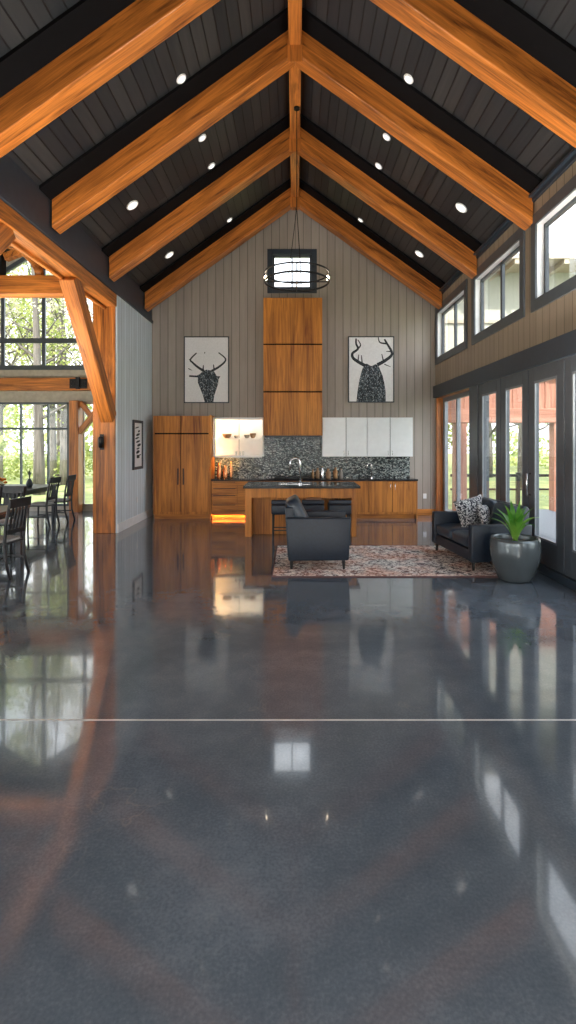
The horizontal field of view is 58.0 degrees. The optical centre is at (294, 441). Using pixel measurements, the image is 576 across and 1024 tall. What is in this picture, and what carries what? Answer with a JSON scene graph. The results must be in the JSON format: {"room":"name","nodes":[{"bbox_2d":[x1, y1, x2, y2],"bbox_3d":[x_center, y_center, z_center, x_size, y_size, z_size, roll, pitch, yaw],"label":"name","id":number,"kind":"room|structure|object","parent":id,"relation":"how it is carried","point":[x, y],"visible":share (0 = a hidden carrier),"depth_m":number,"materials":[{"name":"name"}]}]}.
{"room":"open-plan living room","nodes":[
{"label":"open-plan living room","id":0,"kind":"room"},
{"bbox_2d":[0,257,92,510],"bbox_3d":[-6.550,-1.711,13.275,6.100,6.922,0.150,0,0,0],"label":"wall","id":1,"kind":"structure","parent":0,"point":[5,396],"depth_m":13.20,"materials":[{"name":"beige paint"}]},
{"bbox_2d":[0,402,68,505],"bbox_3d":[-7.520,0.310,13.260,3.560,2.640,0.080,0,0,0],"label":"window","id":2,"kind":"structure","parent":1,"relation":"in","point":[21,404],"depth_m":13.23,"materials":[{"name":"brown metal"}]},
{"bbox_2d":[0,257,86,369],"bbox_3d":[-7.100,-3.366,13.260,4.400,3.072,0.080,0,0,0],"label":"window","id":3,"kind":"structure","parent":1,"relation":"in","point":[3,340],"depth_m":13.22,"materials":[{"name":"black metal"}]},
{"bbox_2d":[0,378,90,390],"bbox_3d":[-6.550,-1.450,13.105,6.060,0.320,0.170,0,0,0],"label":"timber beam","id":4,"kind":"structure","parent":1,"relation":"attached to","point":[6,384],"depth_m":13.02,"materials":[{"name":"wood"}]},
{"bbox_2d":[69,377,86,388],"bbox_3d":[-5.420,-1.470,12.985,0.440,0.300,0.070,0,0,0],"label":"bracket","id":5,"kind":"object","parent":4,"relation":"attached to","point":[77,383],"visible":0.98,"depth_m":13.00,"materials":[{"name":"black metal"}]},
{"bbox_2d":[83,402,92,505],"bbox_3d":[-5.160,0.310,13.260,0.520,2.640,0.080,0,0,0],"label":"window","id":6,"kind":"structure","parent":1,"relation":"in","point":[84,504],"depth_m":13.22,"materials":[{"name":"brown metal"}]},
{"bbox_2d":[0,154,152,532],"bbox_3d":[-3.493,-0.854,5.100,0.215,5.207,16.200,0,0,0],"label":"wall","id":7,"kind":"structure","parent":0,"point":[133,330],"depth_m":10.37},
{"bbox_2d":[117,508,152,532],"bbox_3d":[-3.408,1.665,11.210,0.025,0.170,2.420,0,0,0],"label":"baseboard","id":8,"kind":"structure","parent":7,"relation":"attached to","point":[138,518],"depth_m":11.00,"materials":[{"name":"white paint"}]},
{"bbox_2d":[132,420,142,469],"bbox_3d":[-3.402,0.060,11.260,0.034,1.060,0.680,0,0,0],"label":"framed print","id":9,"kind":"object","parent":7,"relation":"attached to","point":[137,425],"visible":1,"depth_m":11.22,"materials":[{"name":"grey paint"}]},
{"bbox_2d":[0,511,575,1023],"bbox_3d":[-3.125,1.850,5.100,13.350,0.200,16.600,0,0,0],"label":"floor","id":10,"kind":"structure","parent":0,"point":[152,872],"depth_m":2.68,"materials":[{"name":"concrete"}]},
{"bbox_2d":[0,486,26,553],"bbox_3d":[-4.662,1.242,8.392,0.430,1.024,0.516,0,0,-3],"label":"dining chair","id":11,"kind":"object","parent":10,"relation":"on","point":[3,489],"visible":0.38,"depth_m":8.61,"materials":[{"name":"black wood"}]},
{"bbox_2d":[0,505,29,554],"bbox_3d":[-4.725,1.365,7.125,1.250,0.770,1.850,0,0,0],"label":"dining table","id":12,"kind":"object","parent":10,"relation":"on","point":[3,508],"visible":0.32,"depth_m":7.90,"materials":[{"name":"brown wood"}]},
{"bbox_2d":[0,496,31,579],"bbox_3d":[-3.838,1.242,6.845,0.516,1.024,0.430,0,0,7],"label":"dining chair","id":13,"kind":"object","parent":10,"relation":"on","point":[6,538],"visible":1,"depth_m":6.80,"materials":[{"name":"black wood"}]},
{"bbox_2d":[2,484,60,527],"bbox_3d":[-6.100,1.365,11.125,1.300,0.770,1.950,0,0,0],"label":"dining table","id":14,"kind":"object","parent":10,"relation":"on","point":[36,488],"visible":0.32,"depth_m":11.39,"materials":[{"name":"black wood"}]},
{"bbox_2d":[26,467,32,487],"bbox_3d":[-5.720,0.764,11.209,0.140,0.431,0.179,0,0,0],"label":"vase","id":15,"kind":"object","parent":14,"relation":"on","point":[29,483],"visible":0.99,"depth_m":11.16,"materials":[{"name":"grey paint"}]},
{"bbox_2d":[27,477,60,527],"bbox_3d":[-5.208,1.242,10.798,0.516,1.024,0.430,0,0,3],"label":"dining chair","id":16,"kind":"object","parent":10,"relation":"on","point":[55,480],"visible":0.95,"depth_m":10.71,"materials":[{"name":"black wood"}]},
{"bbox_2d":[45,474,75,522],"bbox_3d":[-5.178,1.242,11.501,0.516,1.024,0.430,0,0,-2],"label":"dining chair","id":17,"kind":"object","parent":10,"relation":"on","point":[71,478],"visible":0.77,"depth_m":11.43,"materials":[{"name":"black wood"}]},
{"bbox_2d":[69,400,92,512],"bbox_3d":[-5.207,0.360,13.030,0.795,2.780,0.280,0,0,0],"label":"post","id":18,"kind":"object","parent":10,"relation":"on","point":[77,427],"visible":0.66,"depth_m":12.89,"materials":[{"name":"wood"}]},
{"bbox_2d":[93,303,115,532],"bbox_3d":[-3.667,-0.537,10.145,0.425,4.575,0.350,0,0,0],"label":"timber post","id":19,"kind":"object","parent":10,"relation":"on","point":[104,320],"visible":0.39,"depth_m":9.97,"materials":[{"name":"wood"}]},
{"bbox_2d":[59,277,115,422],"bbox_3d":[-3.560,-1.530,9.065,0.240,2.327,1.940,0,0,0],"label":"brace","id":20,"kind":"object","parent":19,"relation":"attached to","point":[73,292],"visible":0.86,"depth_m":8.86,"materials":[{"name":"wood"}]},
{"bbox_2d":[98,434,103,449],"bbox_3d":[-3.700,0.000,9.914,0.100,0.300,0.111,0,0,0],"label":"sconce","id":21,"kind":"object","parent":19,"relation":"attached to","point":[101,438],"visible":1,"depth_m":9.88,"materials":[{"name":"black metal"}]},
{"bbox_2d":[153,415,214,518],"bbox_3d":[-2.572,0.570,12.110,1.315,2.360,0.610,0,0,0],"label":"pantry cabinet","id":22,"kind":"object","parent":10,"relation":"on","point":[183,459],"visible":0.95,"depth_m":11.84,"materials":[{"name":"brown wood"}]},
{"bbox_2d":[211,481,264,517],"bbox_3d":[-1.302,1.320,12.120,1.205,0.860,0.580,0,0,0],"label":"base cabinet","id":23,"kind":"object","parent":10,"relation":"on","point":[227,497],"visible":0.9,"depth_m":11.84,"materials":[{"name":"brown wood"}]},
{"bbox_2d":[271,500,285,540],"bbox_3d":[-0.220,1.390,9.395,0.400,0.720,0.390,0,0,0],"label":"bar stool","id":24,"kind":"object","parent":10,"relation":"on","point":[278,506],"visible":0.59,"depth_m":9.21,"materials":[{"name":"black leather"}]},
{"bbox_2d":[0,719,575,720],"bbox_3d":[-3.120,1.751,3.273,12.920,0.005,0.016,0,0,0],"label":"joint","id":25,"kind":"object","parent":10,"relation":"on","point":[0,719],"depth_m":3.27,"materials":[{"name":"concrete"}]},
{"bbox_2d":[265,481,327,481],"bbox_3d":[0.025,1.320,12.125,1.440,0.860,0.570,0,0,0],"label":"base cabinet","id":26,"kind":"object","parent":10,"relation":"on","point":[265,481],"visible":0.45,"depth_m":11.86,"materials":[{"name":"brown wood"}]},
{"bbox_2d":[243,482,360,536],"bbox_3d":[0.125,1.277,10.070,2.150,0.946,1.100,0,0,0],"label":"kitchen island","id":27,"kind":"object","parent":10,"relation":"on","point":[258,495],"visible":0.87,"depth_m":9.58,"materials":[{"name":"brown wood"}]},
{"bbox_2d":[243,482,360,488],"bbox_3d":[0.125,0.832,10.070,2.150,0.043,1.100,0,0,0],"label":"island countertop","id":28,"kind":"structure","parent":27,"relation":"on","point":[250,485],"depth_m":9.68,"materials":[{"name":"black stone"}]},
{"bbox_2d":[289,457,302,484],"bbox_3d":[0.022,0.550,9.940,0.263,0.519,0.076,0,0,0],"label":"faucet","id":29,"kind":"object","parent":28,"relation":"on","point":[298,459],"visible":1,"depth_m":9.92,"materials":[{"name":"silver metal"}]},
{"bbox_2d":[302,500,323,509],"bbox_3d":[0.320,1.390,9.395,0.400,0.720,0.390,0,0,0],"label":"bar stool","id":30,"kind":"object","parent":10,"relation":"on","point":[307,504],"visible":0.47,"depth_m":9.21,"materials":[{"name":"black leather"}]},
{"bbox_2d":[328,500,350,540],"bbox_3d":[0.800,1.390,9.395,0.400,0.720,0.390,0,0,0],"label":"bar stool","id":31,"kind":"object","parent":10,"relation":"on","point":[345,505],"visible":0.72,"depth_m":9.21,"materials":[{"name":"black leather"}]},
{"bbox_2d":[328,481,417,518],"bbox_3d":[1.770,1.315,12.106,2.040,0.870,0.608,0,0,0],"label":"base cabinet","id":32,"kind":"object","parent":10,"relation":"on","point":[375,499],"visible":0.78,"depth_m":11.84,"materials":[{"name":"brown wood"}]},
{"bbox_2d":[211,478,417,480],"bbox_3d":[0.445,0.868,12.117,4.710,0.040,0.583,0,0,0],"label":"countertop","id":33,"kind":"structure","parent":32,"relation":"on","point":[213,479],"depth_m":11.82,"materials":[{"name":"black stone"}]},
{"bbox_2d":[217,463,220,477],"bbox_3d":[-1.780,0.668,12.220,0.100,0.360,0.098,0,0,0],"label":"canister","id":34,"kind":"object","parent":33,"relation":"on","point":[219,464],"visible":0.96,"depth_m":12.19,"materials":[{"name":"orange metal"}]},
{"bbox_2d":[223,465,227,477],"bbox_3d":[-1.640,0.698,12.220,0.110,0.300,0.108,0,0,0],"label":"canister","id":35,"kind":"object","parent":33,"relation":"on","point":[225,471],"visible":0.98,"depth_m":12.18,"materials":[{"name":"orange metal"}]},
{"bbox_2d":[230,461,232,477],"bbox_3d":[-1.500,0.648,12.220,0.070,0.400,0.069,0,0,0],"label":"canister","id":36,"kind":"object","parent":33,"relation":"on","point":[231,467],"visible":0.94,"depth_m":12.19,"materials":[{"name":"orange metal"}]},
{"bbox_2d":[273,476,311,478],"bbox_3d":[-0.050,0.824,12.090,0.900,0.048,0.420,0,0,0],"label":"cooktop","id":37,"kind":"object","parent":33,"relation":"in","point":[276,477],"visible":0.91,"depth_m":12.09,"materials":[{"name":"glass"}]},
{"bbox_2d":[333,467,337,477],"bbox_3d":[0.950,0.723,12.200,0.110,0.250,0.108,0,0,0],"label":"jar","id":38,"kind":"object","parent":33,"relation":"on","point":[335,472],"visible":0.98,"depth_m":12.17,"materials":[{"name":"gold metal"}]},
{"bbox_2d":[271,545,497,576],"bbox_3d":[1.245,1.743,7.730,3.100,0.012,2.010,0,0,0],"label":"area rug","id":39,"kind":"object","parent":10,"relation":"on","point":[364,560],"visible":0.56,"depth_m":7.44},
{"bbox_2d":[285,495,350,568],"bbox_3d":[0.312,1.253,7.460,0.903,0.969,0.830,0,0,0],"label":"armchair","id":40,"kind":"object","parent":39,"relation":"on","point":[312,535],"visible":1,"depth_m":7.04,"materials":[{"name":"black leather"}]},
{"bbox_2d":[286,495,308,516],"bbox_3d":[0.060,1.037,7.460,0.385,0.537,0.600,0,0,0],"label":"cushion","id":41,"kind":"object","parent":40,"relation":"on","point":[294,507],"depth_m":7.17,"materials":[{"name":"fabric"}]},
{"bbox_2d":[432,497,531,570],"bbox_3d":[2.729,1.306,7.722,0.898,0.864,1.470,0,0,-6],"label":"sofa","id":42,"kind":"object","parent":39,"relation":"on","point":[471,543],"visible":0.66,"depth_m":7.37,"materials":[{"name":"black leather"}]},
{"bbox_2d":[437,523,468,539],"bbox_3d":[2.608,1.377,8.016,0.700,0.190,0.606,0,0,-6],"label":"seat cushion","id":43,"kind":"object","parent":42,"relation":"on","point":[444,530],"depth_m":7.93,"materials":[{"name":"black leather"}]},
{"bbox_2d":[452,530,468,546],"bbox_3d":[2.672,1.377,7.409,0.700,0.190,0.606,0,0,-6],"label":"seat cushion","id":44,"kind":"object","parent":42,"relation":"on","point":[460,537],"depth_m":7.39,"materials":[{"name":"black leather"}]},
{"bbox_2d":[453,494,481,526],"bbox_3d":[2.720,1.080,8.000,0.621,0.525,0.218,0,0,-25],"label":"throw pillow","id":45,"kind":"object","parent":42,"relation":"on","point":[467,511],"visible":0.68,"depth_m":7.90,"materials":[{"name":"fabric"}]},
{"bbox_2d":[477,504,490,523],"bbox_3d":[2.830,1.095,7.740,0.170,0.360,0.391,0,0,38],"label":"throw pillow","id":46,"kind":"object","parent":42,"relation":"on","point":[483,510],"visible":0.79,"depth_m":7.63,"materials":[{"name":"fabric"}]},
{"bbox_2d":[482,498,496,515],"bbox_3d":[2.947,1.097,8.052,0.233,0.446,0.604,0,0,-6],"label":"cushion","id":47,"kind":"object","parent":42,"relation":"on","point":[490,502],"depth_m":7.85,"materials":[{"name":"black fabric"}]},
{"bbox_2d":[490,502,517,523],"bbox_3d":[3.010,1.097,7.445,0.233,0.446,0.604,0,0,-6],"label":"cushion","id":48,"kind":"object","parent":42,"relation":"on","point":[500,506],"depth_m":7.48,"materials":[{"name":"black leather"}]},
{"bbox_2d":[488,501,541,582],"bbox_3d":[2.808,1.246,6.631,0.643,1.008,0.672,0,0,0],"label":"potted plant","id":49,"kind":"object","parent":10,"relation":"on","point":[515,557],"visible":1,"depth_m":6.43,"materials":[{"name":"green plant"}]},
{"bbox_2d":[538,563,575,590],"bbox_3d":[3.420,1.700,5.980,0.260,0.100,7.040,0,0,0],"label":"door track","id":50,"kind":"object","parent":10,"relation":"on","point":[563,579],"depth_m":6.52,"materials":[{"name":"metal"}]},
{"bbox_2d":[479,378,500,500],"bbox_3d":[3.388,0.305,8.985,0.075,2.690,1.014,0,0,0],"label":"door","id":51,"kind":"structure","parent":50,"relation":"on","point":[494,386],"depth_m":9.22,"materials":[{"name":"brown metal"}]},
{"bbox_2d":[501,370,528,523],"bbox_3d":[3.388,0.305,7.970,0.075,2.690,0.984,0,0,0],"label":"door","id":52,"kind":"structure","parent":50,"relation":"on","point":[521,379],"depth_m":8.16,"materials":[{"name":"brown metal"}]},
{"bbox_2d":[526,359,564,573],"bbox_3d":[3.356,0.305,6.970,0.138,2.690,0.984,0,0,0],"label":"door","id":53,"kind":"structure","parent":50,"relation":"on","point":[553,553],"depth_m":6.76,"materials":[{"name":"brown metal"}]},
{"bbox_2d":[565,355,575,579],"bbox_3d":[3.388,0.305,5.970,0.075,2.690,0.984,0,0,0],"label":"door","id":54,"kind":"structure","parent":50,"relation":"on","point":[570,362],"depth_m":6.32,"materials":[{"name":"brown metal"}]},
{"bbox_3d":[-3.692,-0.417,4.175,0.375,4.335,0.350,0,0,0],"label":"timber post","id":55,"kind":"object","parent":10,"relation":"on","visible":0},
{"bbox_2d":[0,223,15,254],"bbox_3d":[-3.590,-1.630,5.350,0.262,2.139,2.175,0,0,1],"label":"brace","id":56,"kind":"object","parent":55,"relation":"attached to","point":[7,236],"visible":0.68,"depth_m":6.20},
{"bbox_2d":[0,199,116,308],"bbox_3d":[-3.558,-2.683,3.480,0.285,0.285,12.960,0,0,0],"label":"timber beam","id":57,"kind":"structure","parent":55,"relation":"on","point":[29,241],"depth_m":7.40,"materials":[{"name":"wood"}]},
{"bbox_2d":[0,0,575,286],"bbox_3d":[0.000,-4.695,4.685,7.240,2.849,15.770,0,0,0],"label":"ceiling","id":58,"kind":"structure","parent":0,"point":[226,23],"depth_m":6.84,"materials":[{"name":"grey wood"}]},
{"bbox_2d":[127,200,137,209],"bbox_3d":[-2.699,-3.928,8.630,0.181,0.135,0.219,0,0,6],"label":"recessed light","id":59,"kind":"object","parent":58,"relation":"in","point":[133,204],"visible":1,"depth_m":8.62,"materials":[{"name":"white paint"}]},
{"bbox_2d":[177,73,185,83],"bbox_3d":[-1.498,-4.790,6.860,0.124,0.094,0.149,0,0,6],"label":"recessed light","id":60,"kind":"object","parent":58,"relation":"in","point":[181,78],"visible":1,"depth_m":6.85,"materials":[{"name":"white paint"}]},
{"bbox_2d":[198,134,205,141],"bbox_3d":[-1.468,-4.811,8.230,0.124,0.094,0.149,0,0,6],"label":"recessed light","id":61,"kind":"object","parent":58,"relation":"in","point":[202,137],"visible":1,"depth_m":8.21,"materials":[{"name":"white paint"}]},
{"bbox_2d":[0,0,575,157],"bbox_3d":[-0.040,-4.419,5.420,6.740,2.832,0.600,0,0,0],"label":"roof truss","id":62,"kind":"object","parent":58,"relation":"attached to","point":[91,42],"visible":1,"depth_m":5.45,"materials":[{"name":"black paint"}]},
{"bbox_2d":[39,7,541,233],"bbox_3d":[-0.040,-4.419,7.230,6.740,2.832,0.600,0,0,0],"label":"roof truss","id":63,"kind":"object","parent":58,"relation":"attached to","point":[263,56],"visible":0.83,"depth_m":7.26,"materials":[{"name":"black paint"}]},
{"bbox_2d":[102,113,481,281],"bbox_3d":[-0.040,-4.419,9.470,6.740,2.832,0.600,0,0,0],"label":"roof truss","id":64,"kind":"object","parent":58,"relation":"attached to","point":[274,145],"visible":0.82,"depth_m":9.50,"materials":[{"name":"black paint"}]},
{"bbox_2d":[140,178,444,311],"bbox_3d":[-0.040,-4.419,11.720,6.740,2.832,0.600,0,0,0],"label":"roof truss","id":65,"kind":"object","parent":58,"relation":"attached to","point":[278,202],"visible":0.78,"depth_m":11.75,"materials":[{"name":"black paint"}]},
{"bbox_2d":[383,133,389,140],"bbox_3d":[1.448,-4.825,8.230,0.124,0.094,0.149,0,0,-6],"label":"recessed light","id":66,"kind":"object","parent":58,"relation":"in","point":[386,137],"visible":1,"depth_m":8.21,"materials":[{"name":"white paint"}]},
{"bbox_2d":[404,73,412,83],"bbox_3d":[1.498,-4.790,6.860,0.124,0.094,0.149,0,0,-6],"label":"recessed light","id":67,"kind":"object","parent":58,"relation":"in","point":[408,78],"visible":1,"depth_m":6.85,"materials":[{"name":"white paint"}]},
{"bbox_2d":[455,203,466,212],"bbox_3d":[2.759,-3.885,8.630,0.181,0.135,0.219,0,0,-6],"label":"recessed light","id":68,"kind":"object","parent":58,"relation":"in","point":[460,207],"visible":1,"depth_m":8.62,"materials":[{"name":"white paint"}]},
{"bbox_2d":[152,210,434,514],"bbox_3d":[0.015,-2.085,12.510,7.070,7.670,0.180,0,0,0],"label":"wall","id":69,"kind":"structure","parent":0,"point":[360,298],"depth_m":12.42,"materials":[{"name":"wood"}]},
{"bbox_2d":[184,336,228,402],"bbox_3d":[-2.109,-1.722,12.396,1.072,1.584,0.045,0,0,0],"label":"framed print","id":70,"kind":"object","parent":69,"relation":"attached to","point":[206,358],"visible":1,"depth_m":12.39,"materials":[{"name":"paper"}]},
{"bbox_2d":[213,417,263,457],"bbox_3d":[-1.320,-0.104,12.243,1.170,0.932,0.326,0,0,0],"label":"upper cabinet","id":71,"kind":"object","parent":69,"relation":"attached to","point":[232,447],"visible":0.97,"depth_m":12.39,"materials":[{"name":"white paint"}]},
{"bbox_2d":[215,438,260,438],"bbox_3d":[-1.350,-0.077,12.260,1.070,0.025,0.260,0,0,0],"label":"shelf","id":72,"kind":"object","parent":71,"relation":"attached to","point":[215,438],"depth_m":12.13,"materials":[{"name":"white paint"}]},
{"bbox_2d":[267,249,316,292],"bbox_3d":[-0.070,-4.075,12.465,1.180,1.050,0.150,0,0,0],"label":"window","id":73,"kind":"structure","parent":69,"relation":"in","point":[272,254],"depth_m":12.39,"materials":[{"name":"brown metal"}]},
{"bbox_2d":[263,298,321,436],"bbox_3d":[-0.050,-1.720,12.185,1.354,3.220,0.440,0,0,0],"label":"range hood","id":74,"kind":"object","parent":69,"relation":"attached to","point":[292,327],"visible":1,"depth_m":11.96,"materials":[{"name":"brown wood"}]},
{"bbox_2d":[265,436,320,436],"bbox_3d":[-0.050,-0.130,12.195,1.300,0.040,0.390,0,0,0],"label":"range hood","id":75,"kind":"object","parent":74,"relation":"attached to","point":[265,436],"depth_m":12.00,"materials":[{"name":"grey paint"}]},
{"bbox_2d":[288,0,301,209],"bbox_3d":[0.000,-5.660,4.710,0.180,0.260,15.420,0,0,0],"label":"ridge beam","id":76,"kind":"structure","parent":69,"relation":"attached to","point":[294,6],"depth_m":8.09,"materials":[{"name":"wood"}]},
{"bbox_2d":[264,106,329,291],"bbox_3d":[0.030,-4.082,8.600,1.096,2.900,1.096,0,0,0],"label":"pendant","id":77,"kind":"object","parent":76,"relation":"hanging from","point":[296,108],"visible":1,"depth_m":8.59,"materials":[{"name":"black metal"}]},
{"bbox_2d":[215,437,409,477],"bbox_3d":[0.415,0.369,12.414,4.650,0.958,0.011,0,0,0],"label":"backsplash","id":78,"kind":"structure","parent":69,"relation":"attached to","point":[278,451],"depth_m":12.41,"materials":[{"name":"tile"}]},
{"bbox_2d":[322,417,366,456],"bbox_3d":[1.155,-0.115,12.217,1.040,0.910,0.378,0,0,0],"label":"upper cabinet","id":79,"kind":"object","parent":69,"relation":"attached to","point":[341,436],"visible":0.99,"depth_m":12.06,"materials":[{"name":"white paint"}]},
{"bbox_2d":[348,336,393,402],"bbox_3d":[1.811,-1.727,12.388,1.096,1.573,0.060,0,0,0],"label":"framed print","id":80,"kind":"object","parent":69,"relation":"attached to","point":[370,358],"visible":1,"depth_m":12.37,"materials":[{"name":"paper"}]},
{"bbox_2d":[367,417,412,456],"bbox_3d":[2.208,-0.115,12.217,1.055,0.910,0.378,0,0,0],"label":"upper cabinet","id":81,"kind":"object","parent":69,"relation":"attached to","point":[386,436],"visible":0.99,"depth_m":12.06,"materials":[{"name":"white paint"}]},
{"bbox_2d":[418,509,434,514],"bbox_3d":[3.070,1.675,12.410,0.560,0.150,0.020,0,0,0],"label":"baseboard","id":82,"kind":"structure","parent":69,"relation":"attached to","point":[420,511],"depth_m":12.40,"materials":[{"name":"brown wood"}]},
{"bbox_2d":[435,161,575,510],"bbox_3d":[3.450,-0.846,4.710,0.200,5.193,15.420,0,0,0],"label":"wall","id":83,"kind":"structure","parent":0,"point":[557,318],"depth_m":7.76,"materials":[{"name":"wood"}]},
{"bbox_2d":[435,279,467,364],"bbox_3d":[3.405,-2.495,11.215,0.170,1.350,2.250,0,0,0],"label":"window","id":84,"kind":"structure","parent":83,"relation":"in","point":[460,293],"depth_m":11.21,"materials":[{"name":"brown metal"}]},
{"bbox_2d":[436,388,468,510],"bbox_3d":[3.460,0.340,11.155,0.220,2.820,2.410,0,0,0],"label":"window","id":85,"kind":"structure","parent":83,"relation":"in","point":[441,402],"depth_m":12.12,"materials":[{"name":"grey metal"}]},
{"bbox_2d":[469,383,488,497],"bbox_3d":[3.440,0.340,9.725,0.220,2.820,0.450,0,0,0],"label":"door","id":86,"kind":"structure","parent":83,"relation":"in","point":[473,391],"depth_m":9.59,"materials":[{"name":"brown metal"}]},
{"bbox_2d":[471,228,524,344],"bbox_3d":[3.405,-2.495,8.675,0.170,1.350,2.230,0,0,0],"label":"window","id":87,"kind":"structure","parent":83,"relation":"in","point":[515,243],"depth_m":8.64,"materials":[{"name":"brown metal"}]},
{"bbox_2d":[433,329,575,397],"bbox_3d":[3.320,-1.183,4.700,0.060,0.285,15.400,0,0,0],"label":"trim","id":88,"kind":"structure","parent":83,"relation":"attached to","point":[562,346],"depth_m":7.72,"materials":[{"name":"grey paint"}]},
{"bbox_2d":[439,147,575,293],"bbox_3d":[3.305,-3.405,4.710,0.090,0.100,15.420,0,0,0],"label":"trim","id":89,"kind":"structure","parent":83,"relation":"attached to","point":[569,159],"depth_m":7.16,"materials":[{"name":"grey paint"}]},
{"bbox_2d":[531,174,575,312],"bbox_3d":[3.405,-2.495,6.210,0.170,1.350,2.240,0,0,0],"label":"window","id":90,"kind":"structure","parent":83,"relation":"in","point":[564,199],"depth_m":7.10,"materials":[{"name":"brown metal"}]},
{"bbox_3d":[-6.760,-4.199,5.150,6.280,2.246,16.700,0,0,0],"label":"ceiling","id":91,"kind":"structure","parent":0,"visible":0},
{"bbox_2d":[0,245,63,297],"bbox_3d":[-6.630,-3.734,8.475,5.840,2.708,0.250,0,0,0],"label":"truss","id":92,"kind":"object","parent":91,"relation":"attached to","point":[39,285],"visible":0.33,"depth_m":8.35,"materials":[{"name":"brown wood"}]},
{"label":"outside","id":93,"kind":"structure","parent":0,"visible":0},
{"bbox_2d":[1,453,548,508],"bbox_3d":[0.000,2.110,30.000,120.000,0.280,120.000,0,0,0],"label":"ground","id":94,"kind":"structure","parent":93,"point":[543,481],"depth_m":24.10,"materials":[{"name":"green plant"}]},
{"bbox_2d":[0,432,10,455],"bbox_3d":[-10.940,0.195,18.104,2.345,3.553,1.831,0,0,0],"label":"tree","id":95,"kind":"object","parent":94,"relation":"on","point":[3,445],"visible":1,"depth_m":17.83,"materials":[{"name":"green plant"}]},
{"bbox_2d":[6,273,47,364],"bbox_3d":[-15.407,-4.028,24.838,6.748,12.005,5.698,0,0,34],"label":"tree","id":96,"kind":"object","parent":94,"relation":"on","point":[7,345],"visible":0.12,"depth_m":24.98,"materials":[{"name":"green plant"}]},
{"bbox_2d":[3,263,70,476],"bbox_3d":[-16.418,-5.073,28.660,7.085,14.094,8.190,0,0,0],"label":"tree","id":97,"kind":"object","parent":94,"relation":"on","point":[25,263],"visible":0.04,"depth_m":29.56,"materials":[{"name":"green plant"}]},
{"bbox_2d":[0,262,79,483],"bbox_3d":[-11.951,-4.232,21.277,6.176,12.415,8.343,0,0,31],"label":"tree","id":98,"kind":"object","parent":94,"relation":"on","point":[18,350],"visible":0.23,"depth_m":21.86,"materials":[{"name":"green plant"}]},
{"bbox_2d":[0,262,92,494],"bbox_3d":[-9.962,-3.530,19.629,7.603,11.003,5.261,0,0,-28],"label":"tree","id":99,"kind":"object","parent":94,"relation":"on","point":[38,435],"visible":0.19,"depth_m":19.42,"materials":[{"name":"green plant"}]},
{"bbox_2d":[0,262,92,484],"bbox_3d":[-12.038,-4.531,24.097,8.163,13.004,7.270,0,0,-43],"label":"tree","id":100,"kind":"object","parent":94,"relation":"on","point":[63,414],"visible":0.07,"depth_m":23.81,"materials":[{"name":"green plant"}]},
{"bbox_2d":[3,438,92,480],"bbox_3d":[-11.624,1.009,27.036,14.240,2.758,2.857,0,0,0],"label":"shrubs","id":101,"kind":"object","parent":94,"relation":"on","point":[15,461],"visible":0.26,"depth_m":26.92,"materials":[{"name":"green plant"}]},
{"bbox_2d":[6,265,92,477],"bbox_3d":[-12.118,-4.528,26.283,5.583,13.006,10.135,0,0,-37],"label":"tree","id":102,"kind":"object","parent":94,"relation":"on","point":[53,451],"visible":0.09,"depth_m":26.34,"materials":[{"name":"green plant"}]},
{"bbox_2d":[8,262,91,475],"bbox_3d":[-13.687,-5.574,29.840,7.796,15.091,10.716,0,0,-43],"label":"tree","id":103,"kind":"object","parent":94,"relation":"on","point":[58,406],"visible":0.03,"depth_m":29.76,"materials":[{"name":"green plant"}]},
{"bbox_2d":[17,302,91,423],"bbox_3d":[-8.185,-3.527,22.996,7.386,11.001,7.245,0,0,0],"label":"tree","id":104,"kind":"object","parent":94,"relation":"on","point":[50,318],"visible":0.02,"depth_m":20.91,"materials":[{"name":"green plant"}]},
{"bbox_2d":[3,404,548,468],"bbox_3d":[1.177,-1.222,37.999,74.337,8.754,7.510,0,0,0],"label":"treeline","id":105,"kind":"object","parent":94,"relation":"on","point":[8,423],"visible":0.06,"depth_m":37.70,"materials":[{"name":"green plant"}]},
{"bbox_2d":[489,423,492,477],"bbox_3d":[10.717,-4.173,27.678,11.394,12.308,8.543,0,0,0],"label":"tree","id":106,"kind":"object","parent":94,"relation":"on","point":[490,425],"visible":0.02,"depth_m":28.79,"materials":[{"name":"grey plant"}]},
{"bbox_2d":[448,509,555,541],"bbox_3d":[6.075,1.875,5.450,5.050,0.150,16.900,0,0,0],"label":"deck","id":107,"kind":"object","parent":94,"relation":"on","point":[547,520],"depth_m":11.35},
{"bbox_2d":[450,472,548,503],"bbox_3d":[7.400,1.435,15.400,5.600,1.070,0.100,0,0,0],"label":"railing","id":108,"kind":"object","parent":107,"relation":"on","point":[517,475],"visible":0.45,"depth_m":15.37,"materials":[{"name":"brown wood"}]},
{"bbox_2d":[448,379,555,511],"bbox_3d":[6.077,-0.005,13.575,5.045,3.610,0.450,0,0,0],"label":"frame","id":109,"kind":"object","parent":107,"relation":"on","point":[547,389],"visible":0.33,"depth_m":13.49,"materials":[{"name":"red wood"}]},
{"bbox_2d":[489,423,519,437],"bbox_3d":[8.665,-2.081,19.867,7.063,8.105,5.188,0,0,-23],"label":"tree","id":110,"kind":"object","parent":94,"relation":"on","point":[491,432],"visible":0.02,"depth_m":20.61,"materials":[{"name":"green plant"}]},
{"bbox_2d":[513,423,548,487],"bbox_3d":[9.462,-2.772,21.652,6.478,9.493,6.348,0,0,17],"label":"tree","id":111,"kind":"object","parent":94,"relation":"on","point":[519,461],"visible":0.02,"depth_m":22.40,"materials":[{"name":"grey plant"}]},
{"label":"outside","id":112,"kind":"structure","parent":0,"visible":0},
{"bbox_2d":[445,253,575,351],"bbox_3d":[8.290,-3.190,13.250,9.420,2.760,1.300,0,0,0],"label":"neighbouring wing","id":113,"kind":"object","parent":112,"point":[562,266],"visible":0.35,"depth_m":13.66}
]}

